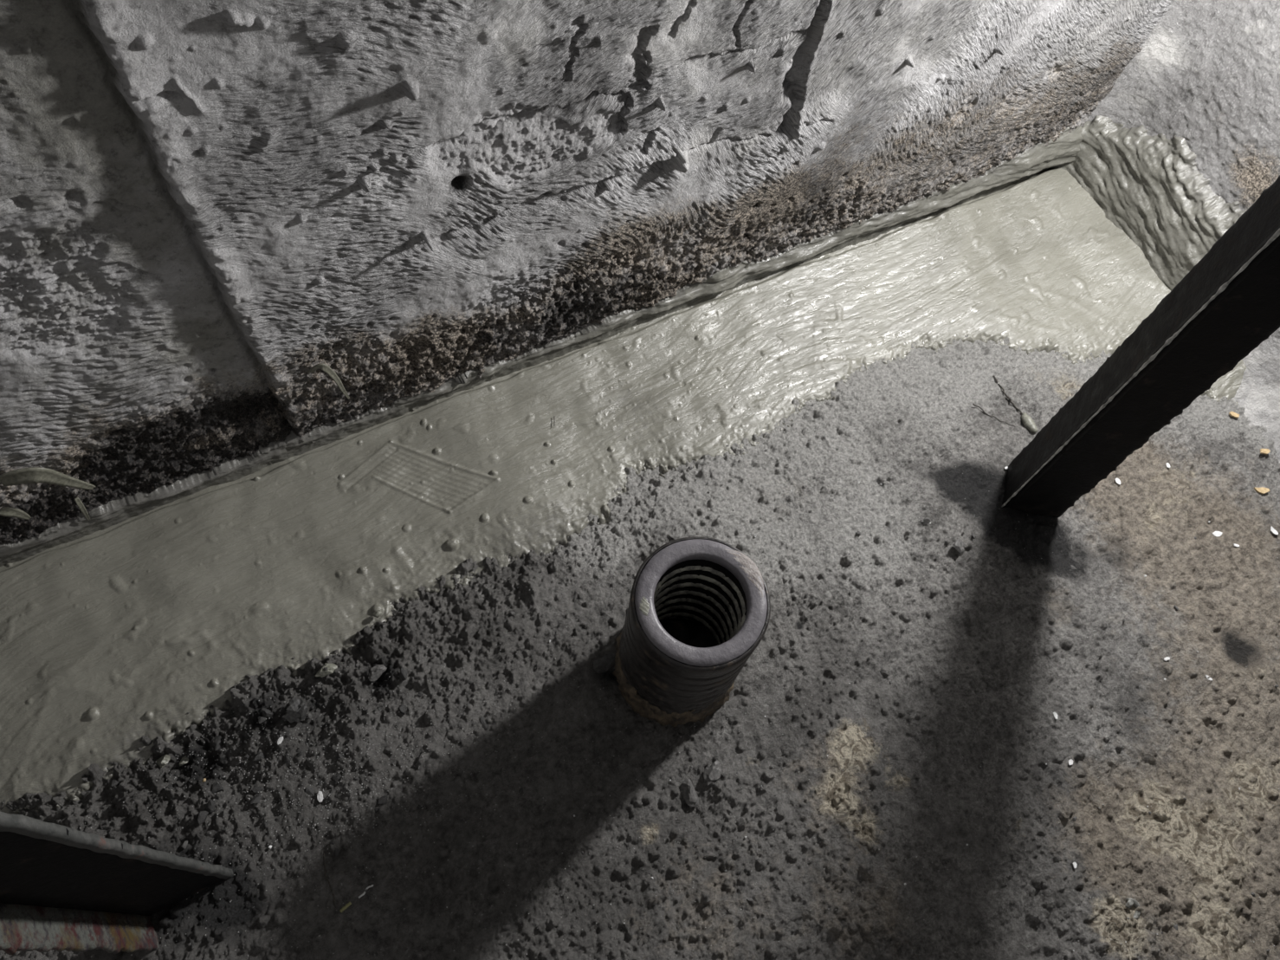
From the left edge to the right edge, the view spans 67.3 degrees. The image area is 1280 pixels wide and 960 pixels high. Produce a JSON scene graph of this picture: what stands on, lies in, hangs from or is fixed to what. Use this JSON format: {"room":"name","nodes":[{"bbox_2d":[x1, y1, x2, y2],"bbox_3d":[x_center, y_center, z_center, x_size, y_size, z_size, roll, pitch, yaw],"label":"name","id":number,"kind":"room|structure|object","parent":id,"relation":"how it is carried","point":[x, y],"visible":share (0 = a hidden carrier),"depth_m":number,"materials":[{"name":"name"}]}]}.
{"room":"underground tunnel","nodes":[
{"label":"underground tunnel","id":0,"kind":"room"},
{"bbox_2d":[0,0,1176,543],"bbox_3d":[-0.358,-0.300,0.479,2.357,1.425,0.046,-23,68,-15],"label":"wall","id":1,"kind":"structure","parent":0,"point":[206,205],"depth_m":0.85,"materials":[{"name":"paint"}]},
{"bbox_2d":[0,506,31,519],"bbox_3d":[-0.578,0.033,0.889,0.016,0.040,0.007,-41,74,-21],"label":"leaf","id":2,"kind":"object","parent":1,"relation":"attached to","point":[4,511],"visible":1,"depth_m":0.88,"materials":[{"name":"green plant"}]},
{"bbox_2d":[0,466,95,490],"bbox_3d":[-0.531,0.007,0.865,0.053,0.086,0.016,-33,71,-19],"label":"strip","id":3,"kind":"object","parent":1,"relation":"attached to","point":[33,475],"visible":1,"depth_m":0.84,"materials":[{"name":"plant"}]},
{"bbox_2d":[74,497,90,520],"bbox_3d":[-0.547,0.030,0.946,0.012,0.053,0.010,-23,68,-15],"label":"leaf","id":4,"kind":"object","parent":1,"relation":"attached to","point":[79,502],"visible":1,"depth_m":0.93,"materials":[{"name":"green plant"}]},
{"bbox_2d":[307,362,349,399],"bbox_3d":[-0.309,-0.094,0.958,0.029,0.089,0.015,-23,68,-15],"label":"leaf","id":5,"kind":"object","parent":1,"relation":"attached to","point":[326,368],"visible":1,"depth_m":0.93,"materials":[{"name":"plant"}]},
{"bbox_2d":[0,334,1279,959],"bbox_3d":[-0.029,0.714,0.760,2.409,0.047,1.807,-23,68,-15],"label":"floor","id":6,"kind":"structure","parent":0,"point":[999,643],"depth_m":0.99,"materials":[{"name":"concrete"}]},
{"bbox_2d":[110,778,119,786],"bbox_3d":[-0.506,0.292,0.926,0.007,0.006,0.007,12,64,1],"label":"crumb","id":7,"kind":"object","parent":6,"relation":"on","point":[114,782],"visible":1,"depth_m":0.93,"materials":[{"name":"grey concrete"}]},
{"bbox_2d":[0,810,233,954],"bbox_3d":[-0.361,0.126,0.333,0.085,1.260,0.041,-23,68,-15],"label":"steel beam","id":8,"kind":"structure","parent":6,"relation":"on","point":[62,887],"depth_m":0.69,"materials":[{"name":"black metal"}]},
{"bbox_2d":[156,754,170,767],"bbox_3d":[-0.465,0.275,0.938,0.016,0.012,0.012,-23,68,-15],"label":"lump","id":9,"kind":"object","parent":6,"relation":"on","point":[163,760],"visible":1,"depth_m":0.94,"materials":[{"name":"grey concrete"}]},
{"bbox_2d":[165,782,173,788],"bbox_3d":[-0.453,0.296,0.927,0.007,0.005,0.007,31,65,10],"label":"crumb","id":10,"kind":"object","parent":6,"relation":"on","point":[170,785],"visible":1,"depth_m":0.93,"materials":[{"name":"grey concrete"}]},
{"bbox_2d":[179,755,188,765],"bbox_3d":[-0.448,0.275,0.944,0.010,0.007,0.009,-23,68,-15],"label":"lump","id":11,"kind":"object","parent":6,"relation":"on","point":[184,759],"visible":1,"depth_m":0.94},
{"bbox_2d":[181,839,187,847],"bbox_3d":[-0.430,0.345,0.910,0.004,0.006,0.008,16,64,3],"label":"crumb","id":12,"kind":"object","parent":6,"relation":"on","point":[185,842],"visible":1,"depth_m":0.91,"materials":[{"name":"stone"}]},
{"bbox_2d":[197,809,208,824],"bbox_3d":[-0.419,0.322,0.919,0.009,0.010,0.015,19,64,4],"label":"crumb","id":13,"kind":"object","parent":6,"relation":"on","point":[202,816],"visible":1,"depth_m":0.92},
{"bbox_2d":[204,798,215,812],"bbox_3d":[-0.413,0.314,0.924,0.009,0.010,0.014,20,64,5],"label":"crumb","id":14,"kind":"object","parent":6,"relation":"on","point":[210,805],"visible":1,"depth_m":0.92,"materials":[{"name":"grey concrete"}]},
{"bbox_2d":[209,735,222,745],"bbox_3d":[-0.420,0.259,0.953,0.013,0.010,0.008,-35,72,-20],"label":"crumb","id":15,"kind":"object","parent":6,"relation":"on","point":[217,738],"visible":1,"depth_m":0.95,"materials":[{"name":"grey concrete"}]},
{"bbox_2d":[211,782,223,793],"bbox_3d":[-0.410,0.299,0.935,0.011,0.009,0.011,-7,65,-8],"label":"crumb","id":16,"kind":"object","parent":6,"relation":"on","point":[216,786],"visible":1,"depth_m":0.93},
{"bbox_2d":[213,739,222,750],"bbox_3d":[-0.417,0.262,0.951,0.008,0.006,0.011,32,66,10],"label":"crumb","id":17,"kind":"object","parent":6,"relation":"on","point":[218,744],"visible":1,"depth_m":0.95,"materials":[{"name":"grey stone"}]},
{"bbox_2d":[243,728,250,738],"bbox_3d":[-0.388,0.251,0.950,0.006,0.005,0.010,1,64,-5],"label":"crumb","id":18,"kind":"object","parent":6,"relation":"on","point":[246,734],"visible":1,"depth_m":0.95,"materials":[{"name":"grey concrete"}]},
{"bbox_2d":[250,794,261,804],"bbox_3d":[-0.371,0.308,0.929,0.011,0.006,0.008,-10,65,-10],"label":"crumb","id":19,"kind":"object","parent":6,"relation":"on","point":[256,798],"visible":1,"depth_m":0.93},
{"bbox_2d":[253,751,265,760],"bbox_3d":[-0.374,0.271,0.944,0.012,0.009,0.007,-23,68,-15],"label":"crumb","id":20,"kind":"object","parent":6,"relation":"on","point":[260,754],"visible":1,"depth_m":0.94,"materials":[{"name":"grey concrete"}]},
{"bbox_2d":[258,716,265,724],"bbox_3d":[-0.374,0.238,0.951,0.007,0.006,0.007,1,64,-5],"label":"crumb","id":21,"kind":"object","parent":6,"relation":"on","point":[261,719],"visible":1,"depth_m":0.95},
{"bbox_2d":[263,821,267,827],"bbox_3d":[-0.358,0.330,0.919,0.006,0.004,0.005,24,64,7],"label":"crumb","id":22,"kind":"object","parent":6,"relation":"on","point":[265,824],"visible":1,"depth_m":0.92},
{"bbox_2d":[262,707,273,717],"bbox_3d":[-0.370,0.232,0.954,0.012,0.008,0.009,14,64,2],"label":"crumb","id":23,"kind":"object","parent":6,"relation":"on","point":[266,712],"visible":1,"depth_m":0.95,"materials":[{"name":"grey stone"}]},
{"bbox_2d":[277,736,283,744],"bbox_3d":[-0.353,0.256,0.944,0.004,0.002,0.009,27,65,8],"label":"flake","id":24,"kind":"object","parent":6,"relation":"on","point":[280,740],"visible":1,"depth_m":0.94,"materials":[{"name":"white stone"}]},
{"bbox_2d":[283,753,290,762],"bbox_3d":[-0.346,0.273,0.944,0.005,0.006,0.009,6,64,-2],"label":"crumb","id":25,"kind":"object","parent":6,"relation":"on","point":[287,758],"visible":1,"depth_m":0.94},
{"bbox_2d":[282,697,307,723],"bbox_3d":[-0.341,0.229,0.953,0.020,0.012,0.026,19,64,4],"label":"lump","id":26,"kind":"object","parent":6,"relation":"on","point":[297,708],"visible":1,"depth_m":0.95,"materials":[{"name":"grey stone"}]},
{"bbox_2d":[305,712,310,718],"bbox_3d":[-0.332,0.236,0.963,0.007,0.006,0.006,23,64,6],"label":"crumb","id":27,"kind":"object","parent":6,"relation":"on","point":[308,714],"visible":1,"depth_m":0.96,"materials":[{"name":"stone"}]},
{"bbox_2d":[305,786,314,796],"bbox_3d":[-0.322,0.304,0.938,0.007,0.008,0.011,-12,66,-11],"label":"crumb","id":28,"kind":"object","parent":6,"relation":"on","point":[309,790],"visible":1,"depth_m":0.94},
{"bbox_2d":[316,790,323,801],"bbox_3d":[-0.311,0.308,0.935,0.005,0.002,0.011,-13,66,-11],"label":"flake","id":29,"kind":"object","parent":6,"relation":"on","point":[320,796],"visible":1,"depth_m":0.93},
{"bbox_2d":[315,663,337,677],"bbox_3d":[-0.317,0.194,0.971,0.013,0.011,0.022,37,67,13],"label":"lump","id":30,"kind":"object","parent":6,"relation":"on","point":[331,667],"visible":1,"depth_m":0.97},
{"bbox_2d":[323,853,336,907],"bbox_3d":[-0.292,0.376,0.902,0.005,0.007,0.051,-18,67,-13],"label":"twig","id":31,"kind":"object","parent":6,"relation":"on","point":[323,853],"visible":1,"depth_m":0.90,"materials":[{"name":"brown wood"}]},
{"bbox_2d":[332,773,341,782],"bbox_3d":[-0.297,0.293,0.942,0.009,0.008,0.009,-7,65,-9],"label":"crumb","id":32,"kind":"object","parent":6,"relation":"on","point":[336,777],"visible":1,"depth_m":0.94,"materials":[{"name":"grey concrete"}]},
{"bbox_2d":[336,752,343,758],"bbox_3d":[-0.296,0.273,0.947,0.008,0.005,0.006,38,67,13],"label":"crumb","id":33,"kind":"object","parent":6,"relation":"on","point":[339,755],"visible":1,"depth_m":0.95,"materials":[{"name":"grey concrete"}]},
{"bbox_2d":[339,901,351,911],"bbox_3d":[-0.274,0.398,0.895,0.012,0.004,0.003,-36,72,-20],"label":"straw sliver","id":34,"kind":"object","parent":6,"relation":"on","point":[349,903],"visible":1,"depth_m":0.89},
{"bbox_2d":[358,884,373,898],"bbox_3d":[-0.258,0.386,0.902,0.017,0.005,0.004,-40,73,-21],"label":"scrap","id":35,"kind":"object","parent":6,"relation":"on","point":[371,885],"visible":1,"depth_m":0.90,"materials":[{"name":"grey"}]},
{"bbox_2d":[368,664,387,680],"bbox_3d":[-0.270,0.197,0.988,0.020,0.009,0.014,-23,68,-15],"label":"lump","id":36,"kind":"object","parent":6,"relation":"on","point":[376,671],"visible":1,"depth_m":0.98,"materials":[{"name":"stone"}]},
{"bbox_2d":[377,795,387,803],"bbox_3d":[-0.251,0.312,0.937,0.010,0.005,0.007,-9,65,-9],"label":"crumb","id":37,"kind":"object","parent":6,"relation":"on","point":[383,799],"visible":1,"depth_m":0.94,"materials":[{"name":"grey concrete"}]},
{"bbox_2d":[397,704,406,714],"bbox_3d":[-0.243,0.232,0.979,0.013,0.008,0.009,24,64,7],"label":"crumb","id":38,"kind":"object","parent":6,"relation":"on","point":[402,707],"visible":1,"depth_m":0.98,"materials":[{"name":"grey stone"}]},
{"bbox_2d":[398,667,407,680],"bbox_3d":[-0.243,0.200,0.987,0.009,0.006,0.012,11,64,0],"label":"crumb","id":39,"kind":"object","parent":6,"relation":"on","point":[403,674],"visible":1,"depth_m":0.98,"materials":[{"name":"grey stone"}]},
{"bbox_2d":[402,948,408,956],"bbox_3d":[-0.216,0.435,0.887,0.004,0.004,0.008,31,65,10],"label":"crumb","id":40,"kind":"object","parent":6,"relation":"on","point":[406,949],"visible":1,"depth_m":0.89,"materials":[{"name":"stone"}]},
{"bbox_2d":[479,716,488,730],"bbox_3d":[-0.159,0.250,0.984,0.010,0.008,0.013,10,64,0],"label":"crumb","id":41,"kind":"object","parent":6,"relation":"on","point":[484,724],"visible":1,"depth_m":0.98,"materials":[{"name":"grey stone"}]},
{"bbox_2d":[502,924,510,929],"bbox_3d":[-0.125,0.419,0.900,0.008,0.005,0.005,-14,66,-11],"label":"crumb","id":42,"kind":"object","parent":6,"relation":"on","point":[507,926],"visible":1,"depth_m":0.90,"materials":[{"name":"stone"}]},
{"bbox_2d":[592,652,615,673],"bbox_3d":[-0.037,0.194,1.015,0.031,0.008,0.016,-28,69,-17],"label":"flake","id":43,"kind":"object","parent":6,"relation":"on","point":[602,664],"visible":0.98,"depth_m":1.01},
{"bbox_2d":[0,115,1246,814],"bbox_3d":[-0.327,0.145,0.942,2.409,0.210,0.479,-23,68,-15],"label":"concrete footing","id":44,"kind":"object","parent":6,"relation":"on","point":[128,620],"visible":0.91,"depth_m":1.10,"materials":[{"name":"grey concrete"}]},
{"bbox_2d":[372,610,381,617],"bbox_3d":[-0.275,0.140,1.008,0.010,0.006,0.007,-23,68,-15],"label":"pebble","id":45,"kind":"object","parent":44,"relation":"attached to","point":[378,613],"visible":1,"depth_m":1.01,"materials":[{"name":"grey stone"}]},
{"bbox_2d":[62,373,1279,959],"bbox_3d":[0.117,0.148,1.047,1.368,0.036,0.673,2,64,-4],"label":"grit","id":46,"kind":"object","parent":6,"relation":"on","point":[869,373],"visible":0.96,"depth_m":0.95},
{"bbox_2d":[679,778,698,807],"bbox_3d":[0.050,0.313,0.963,0.014,0.012,0.028,-21,68,-14],"label":"stone","id":47,"kind":"object","parent":6,"relation":"on","point":[690,796],"visible":1,"depth_m":0.96,"materials":[{"name":"grey stone"}]},
{"bbox_2d":[612,536,770,726],"bbox_3d":[0.044,0.152,0.934,0.134,0.220,0.133,-23,68,-15],"label":"threaded sleeve","id":48,"kind":"object","parent":6,"relation":"on","point":[675,673],"visible":1,"depth_m":0.87,"materials":[{"name":"black metal"}]},
{"bbox_2d":[703,760,721,785],"bbox_3d":[0.073,0.296,0.970,0.022,0.013,0.019,-23,68,-15],"label":"stone","id":49,"kind":"object","parent":6,"relation":"on","point":[713,772],"visible":1,"depth_m":0.97,"materials":[{"name":"grey stone"}]},
{"bbox_2d":[920,517,930,524],"bbox_3d":[0.332,0.048,1.117,0.014,0.009,0.007,-23,68,-15],"label":"lump","id":50,"kind":"object","parent":6,"relation":"on","point":[925,520],"visible":1,"depth_m":1.11,"materials":[{"name":"stone"}]},
{"bbox_2d":[951,539,964,553],"bbox_3d":[0.368,0.076,1.106,0.014,0.009,0.016,42,68,15],"label":"lump","id":51,"kind":"object","parent":6,"relation":"on","point":[959,545],"visible":1,"depth_m":1.10,"materials":[{"name":"stone"}]},
{"bbox_2d":[972,403,1014,426],"bbox_3d":[0.439,-0.080,1.192,0.058,0.008,0.005,29,65,9],"label":"twig","id":52,"kind":"object","parent":6,"relation":"on","point":[972,404],"visible":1,"depth_m":1.19,"materials":[{"name":"wood"}]},
{"bbox_2d":[992,374,1037,433],"bbox_3d":[0.468,-0.095,1.203,0.013,0.012,0.090,-23,68,-15],"label":"twig","id":53,"kind":"object","parent":6,"relation":"on","point":[1028,422],"visible":1,"depth_m":1.19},
{"bbox_2d":[1052,711,1057,719],"bbox_3d":[0.445,0.252,1.027,0.004,0.002,0.009,-13,66,-11],"label":"flake","id":54,"kind":"object","parent":6,"relation":"on","point":[1055,714],"visible":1,"depth_m":1.03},
{"bbox_2d":[1067,758,1073,764],"bbox_3d":[0.452,0.296,1.009,0.005,0.002,0.007,30,65,9],"label":"flake","id":55,"kind":"object","parent":6,"relation":"on","point":[1070,761],"visible":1,"depth_m":1.01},
{"bbox_2d":[1072,861,1077,867],"bbox_3d":[0.436,0.385,0.964,0.004,0.002,0.007,-5,65,-8],"label":"flake","id":56,"kind":"object","parent":6,"relation":"on","point":[1074,863],"visible":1,"depth_m":0.96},
{"bbox_2d":[1114,478,1120,484],"bbox_3d":[0.580,0.002,1.167,0.006,0.002,0.010,-12,66,-11],"label":"flake","id":57,"kind":"object","parent":6,"relation":"on","point":[1117,480],"visible":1,"depth_m":1.17,"materials":[{"name":"white paint"}]},
{"bbox_2d":[1124,897,1140,918],"bbox_3d":[0.487,0.423,0.949,0.017,0.010,0.021,3,64,-4],"label":"stone","id":58,"kind":"object","parent":6,"relation":"on","point":[1130,901],"visible":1,"depth_m":0.95,"materials":[{"name":"stone"}]},
{"bbox_2d":[1001,174,1279,517],"bbox_3d":[0.501,-0.249,0.593,0.056,1.260,0.085,-23,68,-15],"label":"bar","id":59,"kind":"object","parent":6,"relation":"on","point":[1228,303],"visible":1,"depth_m":0.87,"materials":[{"name":"black metal"}]},
{"bbox_2d":[1211,530,1222,536],"bbox_3d":[0.686,0.064,1.143,0.014,0.002,0.008,4,64,-3],"label":"flake","id":60,"kind":"object","parent":6,"relation":"on","point":[1215,533],"visible":1,"depth_m":1.14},
{"bbox_2d":[1228,411,1239,418],"bbox_3d":[0.752,-0.083,1.216,0.012,0.003,0.006,24,64,7],"label":"chip","id":61,"kind":"object","parent":6,"relation":"on","point":[1233,414],"visible":1,"depth_m":1.22,"materials":[{"name":"beige wood"}]},
{"bbox_2d":[1253,486,1269,493],"bbox_3d":[0.758,0.013,1.173,0.020,0.004,0.009,8,64,-1],"label":"chip","id":62,"kind":"object","parent":6,"relation":"on","point":[1262,490],"visible":1,"depth_m":1.17,"materials":[{"name":"beige wood"}]},
{"bbox_2d":[1260,448,1269,453],"bbox_3d":[0.774,-0.036,1.192,0.013,0.004,0.007,6,64,-2],"label":"chip","id":63,"kind":"object","parent":6,"relation":"on","point":[1262,450],"visible":1,"depth_m":1.19,"materials":[{"name":"beige wood"}]},
{"bbox_2d":[1270,526,1278,535],"bbox_3d":[0.757,0.061,1.148,0.006,0.002,0.012,-30,70,-18],"label":"flake","id":64,"kind":"object","parent":6,"relation":"on","point":[1273,531],"visible":1,"depth_m":1.15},
{"bbox_2d":[1087,0,1279,463],"bbox_3d":[1.040,-0.030,0.472,0.069,1.425,1.759,-24,68,-15],"label":"wall","id":65,"kind":"structure","parent":0,"point":[1207,74],"depth_m":1.15,"materials":[{"name":"paint"}]}
]}

